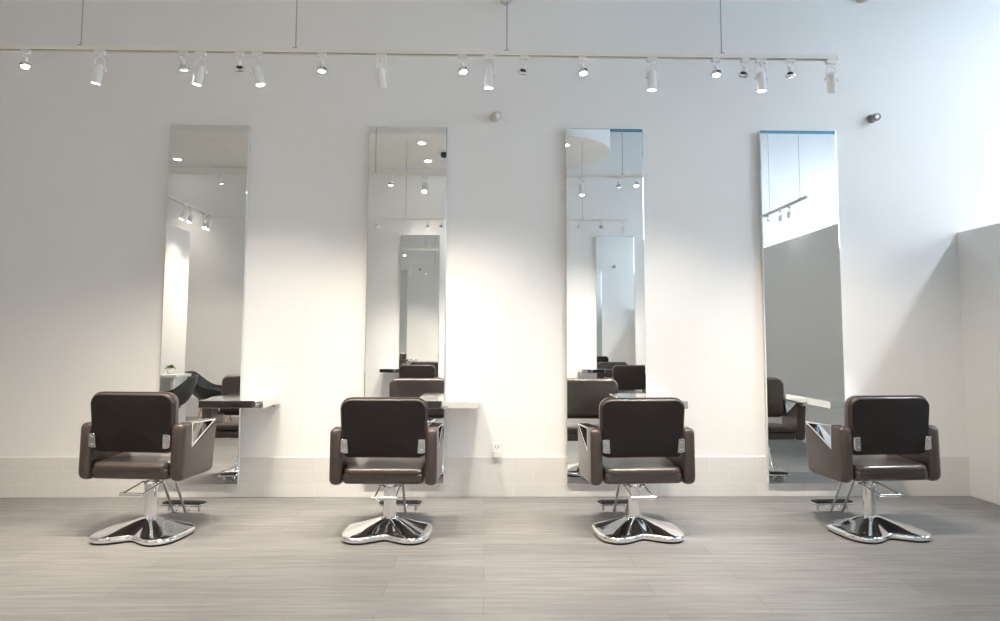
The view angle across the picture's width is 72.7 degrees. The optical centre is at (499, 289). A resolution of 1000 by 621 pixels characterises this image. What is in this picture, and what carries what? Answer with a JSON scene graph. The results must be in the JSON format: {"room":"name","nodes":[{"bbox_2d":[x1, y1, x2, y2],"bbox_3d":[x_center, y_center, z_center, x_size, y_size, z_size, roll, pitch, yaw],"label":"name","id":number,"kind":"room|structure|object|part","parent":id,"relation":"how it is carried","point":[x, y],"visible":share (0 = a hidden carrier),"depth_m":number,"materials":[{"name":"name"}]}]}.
{"room":"salon","nodes":[
{"label":"salon","id":0,"kind":"room"},
{"bbox_2d":[0,0,999,456],"bbox_3d":[0.586,-0.674,5.376,13.000,4.490,0.200,0,-4,-1],"label":"wall","id":1,"kind":"structure","parent":0,"point":[84,164],"depth_m":5.27,"materials":[{"name":"white paint"}]},
{"bbox_2d":[159,124,250,484],"bbox_3d":[-2.230,0.090,5.127,0.600,2.707,0.033,0,-4,-1],"label":"wall mirror","id":2,"kind":"object","parent":1,"relation":"attached to","point":[202,339],"visible":0.83,"depth_m":5.12,"materials":[{"name":"white mirror"}]},
{"bbox_2d":[198,396,279,407],"bbox_3d":[-1.869,0.824,4.905,0.445,0.074,0.398,0,-4,-1],"label":"shelf","id":3,"kind":"object","parent":1,"relation":"attached to","point":[243,401],"visible":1,"depth_m":4.71,"materials":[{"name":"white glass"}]},
{"bbox_2d":[364,126,446,483],"bbox_3d":[-0.713,0.098,5.160,0.600,2.707,0.033,0,-4,-1],"label":"wall mirror","id":4,"kind":"object","parent":1,"relation":"attached to","point":[406,272],"visible":0.82,"depth_m":5.16,"materials":[{"name":"white mirror"}]},
{"bbox_2d":[420,396,479,407],"bbox_3d":[-0.371,0.832,4.938,0.445,0.074,0.398,0,-4,-1],"label":"shelf","id":5,"kind":"object","parent":1,"relation":"attached to","point":[447,401],"visible":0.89,"depth_m":4.75,"materials":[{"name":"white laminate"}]},
{"bbox_2d":[0,457,969,497],"bbox_3d":[-1.073,1.401,5.076,9.290,0.294,0.010,0,-4,-1],"label":"baseboard","id":6,"kind":"structure","parent":1,"relation":"attached to","point":[20,477],"depth_m":5.09,"materials":[{"name":"white tile"}]},
{"bbox_2d":[490,111,501,121],"bbox_3d":[-0.028,-1.345,5.275,0.080,0.088,0.100,1,-5,-16],"label":"wall fixture","id":7,"kind":"object","parent":1,"relation":"attached to","point":[495,116],"visible":1,"depth_m":5.25,"materials":[{"name":"beige"}]},
{"bbox_2d":[492,443,501,457],"bbox_3d":[-0.022,1.209,5.098,0.080,0.105,0.042,0,-4,-1],"label":"wall socket","id":8,"kind":"object","parent":1,"relation":"attached to","point":[496,447],"visible":1,"depth_m":5.11,"materials":[{"name":"white plastic"}]},
{"bbox_2d":[500,0,511,4],"bbox_3d":[0.047,-2.285,5.341,0.090,0.103,0.091,0,-4,-1],"label":"wall fixture","id":9,"kind":"object","parent":1,"relation":"attached to","point":[503,2],"visible":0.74,"depth_m":5.33,"materials":[{"name":"beige ceramic"}]},
{"bbox_2d":[565,128,645,483],"bbox_3d":[0.804,0.105,5.193,0.600,2.707,0.033,0,-4,-1],"label":"wall mirror","id":10,"kind":"object","parent":1,"relation":"attached to","point":[606,356],"visible":0.76,"depth_m":5.19,"materials":[{"name":"white mirror"}]},
{"bbox_2d":[615,397,687,408],"bbox_3d":[1.095,0.839,4.970,0.445,0.074,0.398,0,-4,-1],"label":"shelf","id":11,"kind":"object","parent":1,"relation":"attached to","point":[685,403],"visible":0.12,"depth_m":4.78,"materials":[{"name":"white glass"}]},
{"bbox_2d":[758,130,847,483],"bbox_3d":[2.321,0.112,5.226,0.600,2.707,0.033,0,-4,-1],"label":"wall mirror","id":12,"kind":"object","parent":1,"relation":"attached to","point":[802,301],"visible":0.94,"depth_m":5.21,"materials":[{"name":"white mirror"}]},
{"bbox_2d":[807,397,848,408],"bbox_3d":[2.550,0.846,5.002,0.445,0.074,0.398,0,-4,-1],"label":"shelf","id":13,"kind":"object","parent":1,"relation":"attached to","point":[826,402],"visible":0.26,"depth_m":4.94,"materials":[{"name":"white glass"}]},
{"bbox_2d":[856,0,867,3],"bbox_3d":[2.887,-2.315,5.408,0.067,0.086,0.088,0,-4,-1],"label":"wall fixture","id":14,"kind":"object","parent":1,"relation":"attached to","point":[857,1],"visible":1,"depth_m":5.41,"materials":[{"name":"beige ceramic"}]},
{"bbox_2d":[867,113,880,122],"bbox_3d":[2.937,-1.349,5.336,0.073,0.073,0.088,0,-4,-1],"label":"wall fixture","id":15,"kind":"object","parent":1,"relation":"attached to","point":[871,118],"visible":1,"depth_m":5.31,"materials":[{"name":"grey metal"}]},
{"bbox_2d":[0,496,999,620],"bbox_3d":[0.641,1.399,2.378,13.000,0.100,5.865,0,-4,-1],"label":"floor","id":16,"kind":"structure","parent":0,"point":[739,558],"depth_m":3.56,"materials":[{"name":"grey wood"}]},
{"bbox_2d":[78,391,215,546],"bbox_3d":[-2.151,1.052,4.231,0.636,0.856,0.729,0,-4,5],"label":"chair","id":17,"kind":"object","parent":16,"relation":"on","point":[128,435],"visible":1,"depth_m":3.99,"materials":[{"name":"brown leather"}]},
{"bbox_3d":[-2.436,0.972,4.203,0.072,0.337,0.408,0,-4,5],"label":"armrest","id":18,"kind":"part","parent":17,"relation":"part of","materials":[{"name":"brown leather"}]},
{"bbox_3d":[-2.155,1.095,4.175,0.478,0.068,0.410,0,-4,5],"label":"seat","id":19,"kind":"part","parent":17,"relation":"part of","materials":[{"name":"brown leather"}]},
{"bbox_3d":[-2.171,0.787,4.001,0.499,0.335,0.045,0,-4,5],"label":"panel","id":20,"kind":"part","parent":17,"relation":"part of","materials":[{"name":"brown leather"}]},
{"bbox_2d":[93,452,170,470],"bbox_3d":[-2.155,1.046,4.184,0.474,0.075,0.430,0,-4,5],"label":"seat cushion","id":21,"kind":"object","parent":17,"relation":"on","point":[102,461],"depth_m":4.02,"materials":[{"name":"brown leather"}]},
{"bbox_3d":[-2.167,0.786,4.043,0.515,0.352,0.118,0,-4,5],"label":"backrest","id":22,"kind":"part","parent":17,"relation":"part of","materials":[{"name":"brown leather"}]},
{"bbox_3d":[-2.112,1.175,4.037,0.142,0.042,0.236,0,-4,5],"label":"pump lever","id":23,"kind":"part","parent":17,"relation":"part of","materials":[{"name":"silver metal"}]},
{"bbox_3d":[-2.098,1.426,4.517,0.290,0.014,0.095,0,-4,5],"label":"foot plate","id":24,"kind":"part","parent":17,"relation":"part of","materials":[{"name":"silver metal"}]},
{"bbox_3d":[-1.874,0.970,4.157,0.072,0.337,0.408,0,-4,5],"label":"armrest","id":25,"kind":"part","parent":17,"relation":"part of","materials":[{"name":"brown leather"}]},
{"bbox_3d":[-1.868,0.884,4.222,0.068,0.149,0.291,0,-4,5],"label":"arm frame","id":26,"kind":"part","parent":17,"relation":"part of","materials":[{"name":"silver metal"}]},
{"bbox_2d":[329,397,442,544],"bbox_3d":[-0.690,1.074,4.258,0.636,0.826,0.729,0,-4,0],"label":"chair","id":27,"kind":"object","parent":16,"relation":"on","point":[387,441],"visible":1,"depth_m":4.01,"materials":[{"name":"brown leather"}]},
{"bbox_3d":[-0.972,1.007,4.206,0.072,0.337,0.408,0,-4,0],"label":"armrest","id":28,"kind":"part","parent":27,"relation":"part of","materials":[{"name":"brown leather"}]},
{"bbox_3d":[-0.690,0.823,4.026,0.499,0.335,0.045,0,-4,0],"label":"panel","id":29,"kind":"part","parent":27,"relation":"part of","materials":[{"name":"brown leather"}]},
{"bbox_3d":[-0.690,1.132,4.200,0.478,0.068,0.410,0,-4,0],"label":"seat","id":30,"kind":"part","parent":27,"relation":"part of","materials":[{"name":"brown leather"}]},
{"bbox_3d":[-0.690,0.823,4.068,0.515,0.352,0.118,0,-4,0],"label":"backrest","id":31,"kind":"part","parent":27,"relation":"part of","materials":[{"name":"brown leather"}]},
{"bbox_2d":[344,455,424,475],"bbox_3d":[-0.690,1.083,4.209,0.474,0.075,0.430,0,-4,0],"label":"seat cushion","id":32,"kind":"object","parent":27,"relation":"on","point":[353,466],"depth_m":4.04,"materials":[{"name":"brown leather"}]},
{"bbox_3d":[-0.669,1.206,4.067,0.142,0.042,0.236,0,-4,0],"label":"pump lever","id":33,"kind":"part","parent":27,"relation":"part of","materials":[{"name":"silver metal"}]},
{"bbox_3d":[-0.667,1.433,4.548,0.290,0.014,0.095,0,-4,0],"label":"foot plate","id":34,"kind":"part","parent":27,"relation":"part of","materials":[{"name":"silver metal"}]},
{"bbox_3d":[-0.408,1.009,4.204,0.072,0.337,0.408,0,-4,0],"label":"armrest","id":35,"kind":"part","parent":27,"relation":"part of","materials":[{"name":"brown leather"}]},
{"bbox_3d":[-0.406,0.922,4.269,0.068,0.149,0.291,0,-4,0],"label":"arm frame","id":36,"kind":"part","parent":27,"relation":"part of","materials":[{"name":"silver metal"}]},
{"bbox_2d":[578,397,694,544],"bbox_3d":[0.834,1.081,4.291,0.636,0.826,0.729,1,-4,-5],"label":"chair","id":37,"kind":"object","parent":16,"relation":"on","point":[637,442],"visible":1,"depth_m":4.05,"materials":[{"name":"brown leather"}]},
{"bbox_3d":[0.552,0.926,4.281,0.068,0.149,0.291,1,-4,-5],"label":"arm frame","id":38,"kind":"part","parent":37,"relation":"part of","materials":[{"name":"silver metal"}]},
{"bbox_3d":[0.558,1.013,4.215,0.072,0.337,0.408,1,-4,-5],"label":"armrest","id":39,"kind":"part","parent":37,"relation":"part of","materials":[{"name":"brown leather"}]},
{"bbox_3d":[0.798,1.440,4.580,0.290,0.014,0.095,1,-4,-5],"label":"foot plate","id":40,"kind":"part","parent":37,"relation":"part of","materials":[{"name":"silver metal"}]},
{"bbox_3d":[0.830,1.213,4.099,0.142,0.042,0.236,1,-4,-5],"label":"pump lever","id":41,"kind":"part","parent":37,"relation":"part of","materials":[{"name":"silver metal"}]},
{"bbox_3d":[0.852,0.830,4.102,0.515,0.352,0.118,1,-4,-5],"label":"backrest","id":42,"kind":"part","parent":37,"relation":"part of","materials":[{"name":"brown leather"}]},
{"bbox_2d":[602,455,680,475],"bbox_3d":[0.838,1.091,4.243,0.474,0.075,0.430,1,-4,-5],"label":"seat cushion","id":43,"kind":"object","parent":37,"relation":"on","point":[635,466],"depth_m":4.07,"materials":[{"name":"brown leather"}]},
{"bbox_3d":[0.838,1.140,4.233,0.478,0.068,0.410,1,-4,-5],"label":"seat","id":44,"kind":"part","parent":37,"relation":"part of","materials":[{"name":"brown leather"}]},
{"bbox_3d":[0.855,0.831,4.060,0.499,0.335,0.045,1,-4,-5],"label":"panel","id":45,"kind":"part","parent":37,"relation":"part of","materials":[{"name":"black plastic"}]},
{"bbox_3d":[1.120,1.018,4.262,0.072,0.337,0.408,1,-4,-5],"label":"armrest","id":46,"kind":"part","parent":37,"relation":"part of","materials":[{"name":"brown leather"}]},
{"bbox_2d":[805,395,940,543],"bbox_3d":[2.326,1.081,4.328,0.636,0.841,0.729,1,-4,-6],"label":"chair","id":47,"kind":"object","parent":16,"relation":"on","point":[882,437],"visible":1,"depth_m":4.09,"materials":[{"name":"brown leather"}]},
{"bbox_3d":[2.046,0.918,4.310,0.068,0.149,0.291,1,-4,-6],"label":"arm frame","id":48,"kind":"part","parent":47,"relation":"part of","materials":[{"name":"silver metal"}]},
{"bbox_3d":[2.053,1.005,4.245,0.072,0.337,0.408,1,-4,-6],"label":"armrest","id":49,"kind":"part","parent":47,"relation":"part of","materials":[{"name":"brown leather"}]},
{"bbox_3d":[2.251,1.447,4.612,0.290,0.014,0.095,1,-4,-6],"label":"foot plate","id":50,"kind":"part","parent":47,"relation":"part of","materials":[{"name":"silver metal"}]},
{"bbox_3d":[2.294,1.208,4.133,0.142,0.042,0.236,1,-4,-6],"label":"pump lever","id":51,"kind":"part","parent":47,"relation":"part of","materials":[{"name":"silver metal"}]},
{"bbox_3d":[2.350,0.823,4.140,0.515,0.352,0.118,1,-4,-6],"label":"backrest","id":52,"kind":"part","parent":47,"relation":"part of","materials":[{"name":"brown leather"}]},
{"bbox_2d":[853,455,925,472],"bbox_3d":[2.332,1.083,4.280,0.474,0.075,0.430,1,-4,-6],"label":"seat cushion","id":53,"kind":"object","parent":47,"relation":"on","point":[861,463],"depth_m":4.11,"materials":[{"name":"brown leather"}]},
{"bbox_3d":[2.332,1.132,4.271,0.478,0.068,0.410,1,-4,-6],"label":"seat","id":54,"kind":"part","parent":47,"relation":"part of","materials":[{"name":"brown leather"}]},
{"bbox_3d":[2.355,0.824,4.098,0.499,0.335,0.045,1,-4,-6],"label":"panel","id":55,"kind":"part","parent":47,"relation":"part of","materials":[{"name":"brown leather"}]},
{"bbox_3d":[2.613,1.011,4.306,0.072,0.337,0.408,1,-4,-6],"label":"armrest","id":56,"kind":"part","parent":47,"relation":"part of","materials":[{"name":"brown leather"}]},
{"bbox_2d":[957,223,999,504],"bbox_3d":[3.654,0.528,4.776,0.140,2.020,0.950,0,-4,-1],"label":"wall partition","id":57,"kind":"structure","parent":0,"point":[978,248],"depth_m":5.05,"materials":[{"name":"white paint"}]},
{"bbox_3d":[-2.493,-3.218,2.661,6.700,0.150,5.865,0,-4,-1],"label":"ceiling","id":58,"kind":"structure","parent":0,"visible":0},
{"bbox_2d":[0,0,838,60],"bbox_3d":[-0.725,-2.181,3.907,5.324,1.717,0.039,0,-4,-1],"label":"track","id":59,"kind":"object","parent":58,"relation":"hanging from","point":[295,50],"visible":1,"depth_m":3.84,"materials":[{"name":"white metal"}]},
{"bbox_2d":[19,49,31,68],"bbox_3d":[-2.643,-1.285,3.787,0.061,0.110,0.060,0,-4,-1],"label":"spotlight","id":60,"kind":"object","parent":59,"relation":"attached to","point":[24,63],"visible":1,"depth_m":3.79,"materials":[{"name":"white metal"}]},
{"bbox_3d":[-2.344,-2.203,3.873,0.006,1.690,0.006,2,-5,-24],"label":"suspension rod","id":61,"kind":"part","parent":59,"relation":"part of","materials":[{"name":"grey metal"}]},
{"bbox_2d":[90,50,106,84],"bbox_3d":[-2.246,-1.241,3.804,0.087,0.194,0.054,-2,-5,26],"label":"spotlight","id":62,"kind":"object","parent":59,"relation":"hanging from","point":[98,70],"visible":1,"depth_m":3.79,"materials":[{"name":"white metal"}]},
{"bbox_2d":[178,51,189,70],"bbox_3d":[-1.777,-1.280,3.825,0.060,0.110,0.060,0,-4,-1],"label":"spotlight","id":63,"kind":"object","parent":59,"relation":"attached to","point":[183,67],"visible":1,"depth_m":3.81,"materials":[{"name":"white metal"}]},
{"bbox_2d":[192,51,206,85],"bbox_3d":[-1.686,-1.238,3.815,0.084,0.194,0.054,-2,-5,26],"label":"spotlight","id":64,"kind":"object","parent":59,"relation":"hanging from","point":[199,70],"visible":1,"depth_m":3.80,"materials":[{"name":"white metal"}]},
{"bbox_2d":[234,52,244,71],"bbox_3d":[-1.470,-1.278,3.838,0.060,0.110,0.064,0,-4,-1],"label":"spotlight","id":65,"kind":"object","parent":59,"relation":"attached to","point":[239,67],"visible":1,"depth_m":3.82,"materials":[{"name":"white metal"}]},
{"bbox_2d":[250,52,264,86],"bbox_3d":[-1.360,-1.236,3.824,0.084,0.194,0.057,0,-4,-1],"label":"spotlight","id":66,"kind":"object","parent":59,"relation":"hanging from","point":[258,72],"visible":1,"depth_m":3.81,"materials":[{"name":"white metal"}]},
{"bbox_3d":[-1.150,-2.197,3.899,0.006,1.690,0.006,2,-5,-24],"label":"suspension rod","id":67,"kind":"part","parent":59,"relation":"part of","materials":[{"name":"grey metal"}]},
{"bbox_2d":[316,53,326,72],"bbox_3d":[-1.003,-1.279,3.832,0.060,0.106,0.060,0,-4,-1],"label":"spotlight","id":68,"kind":"object","parent":59,"relation":"attached to","point":[321,68],"visible":1,"depth_m":3.82,"materials":[{"name":"white metal"}]},
{"bbox_2d":[374,54,387,87],"bbox_3d":[-0.671,-1.233,3.857,0.074,0.191,0.097,0,-4,-1],"label":"spotlight","id":69,"kind":"object","parent":59,"relation":"hanging from","point":[381,72],"visible":1,"depth_m":3.83,"materials":[{"name":"white metal"}]},
{"bbox_2d":[458,55,467,73],"bbox_3d":[-0.208,-1.274,3.842,0.061,0.110,0.060,0,-4,-1],"label":"spotlight","id":70,"kind":"object","parent":59,"relation":"attached to","point":[462,70],"visible":1,"depth_m":3.84,"materials":[{"name":"white metal"}]},
{"bbox_2d":[482,55,495,89],"bbox_3d":[-0.062,-1.231,3.854,0.074,0.192,0.062,0,-4,-1],"label":"spotlight","id":71,"kind":"object","parent":59,"relation":"hanging from","point":[488,73],"visible":1,"depth_m":3.84,"materials":[{"name":"white metal"}]},
{"bbox_3d":[0.042,-2.191,3.925,0.006,1.690,0.006,2,-5,-24],"label":"suspension rod","id":72,"kind":"part","parent":59,"relation":"part of","materials":[{"name":"grey metal"}]},
{"bbox_2d":[518,55,527,74],"bbox_3d":[0.130,-1.270,3.873,0.060,0.110,0.063,0,-4,-1],"label":"spotlight","id":73,"kind":"object","parent":59,"relation":"attached to","point":[522,71],"visible":1,"depth_m":3.85,"materials":[{"name":"white metal"}]},
{"bbox_2d":[578,56,588,75],"bbox_3d":[0.472,-1.270,3.856,0.060,0.110,0.060,0,-4,-1],"label":"spotlight","id":74,"kind":"object","parent":59,"relation":"attached to","point":[583,71],"visible":1,"depth_m":3.85,"materials":[{"name":"white metal"}]},
{"bbox_2d":[645,57,658,90],"bbox_3d":[0.866,-1.226,3.874,0.074,0.192,0.061,0,-4,-1],"label":"spotlight","id":75,"kind":"object","parent":59,"relation":"hanging from","point":[651,76],"visible":1,"depth_m":3.86,"materials":[{"name":"white metal"}]},
{"bbox_2d":[711,58,721,76],"bbox_3d":[1.232,-1.267,3.873,0.060,0.109,0.060,0,-4,-1],"label":"spotlight","id":76,"kind":"object","parent":59,"relation":"attached to","point":[716,73],"visible":1,"depth_m":3.87,"materials":[{"name":"white metal"}]},
{"bbox_3d":[1.270,-2.185,3.952,0.006,1.690,0.006,2,-5,-24],"label":"suspension rod","id":77,"kind":"part","parent":59,"relation":"part of","materials":[{"name":"grey metal"}]},
{"bbox_2d":[738,58,749,77],"bbox_3d":[1.396,-1.264,3.901,0.059,0.110,0.063,0,-4,-1],"label":"spotlight","id":78,"kind":"object","parent":59,"relation":"attached to","point":[743,73],"visible":1,"depth_m":3.88,"materials":[{"name":"white metal"}]},
{"bbox_2d":[754,58,767,92],"bbox_3d":[1.492,-1.224,3.886,0.074,0.191,0.057,0,-4,-1],"label":"spotlight","id":79,"kind":"object","parent":59,"relation":"hanging from","point":[761,77],"visible":1,"depth_m":3.87,"materials":[{"name":"white metal"}]},
{"bbox_2d":[785,59,795,77],"bbox_3d":[1.665,-1.263,3.902,0.060,0.110,0.060,0,-4,-1],"label":"spotlight","id":80,"kind":"object","parent":59,"relation":"attached to","point":[790,73],"visible":1,"depth_m":3.88,"materials":[{"name":"white metal"}]},
{"bbox_2d":[824,59,838,92],"bbox_3d":[1.909,-1.222,3.908,0.069,0.190,0.103,-3,-6,39],"label":"spotlight","id":81,"kind":"object","parent":59,"relation":"hanging from","point":[831,78],"visible":1,"depth_m":3.89,"materials":[{"name":"white metal"}]}
]}

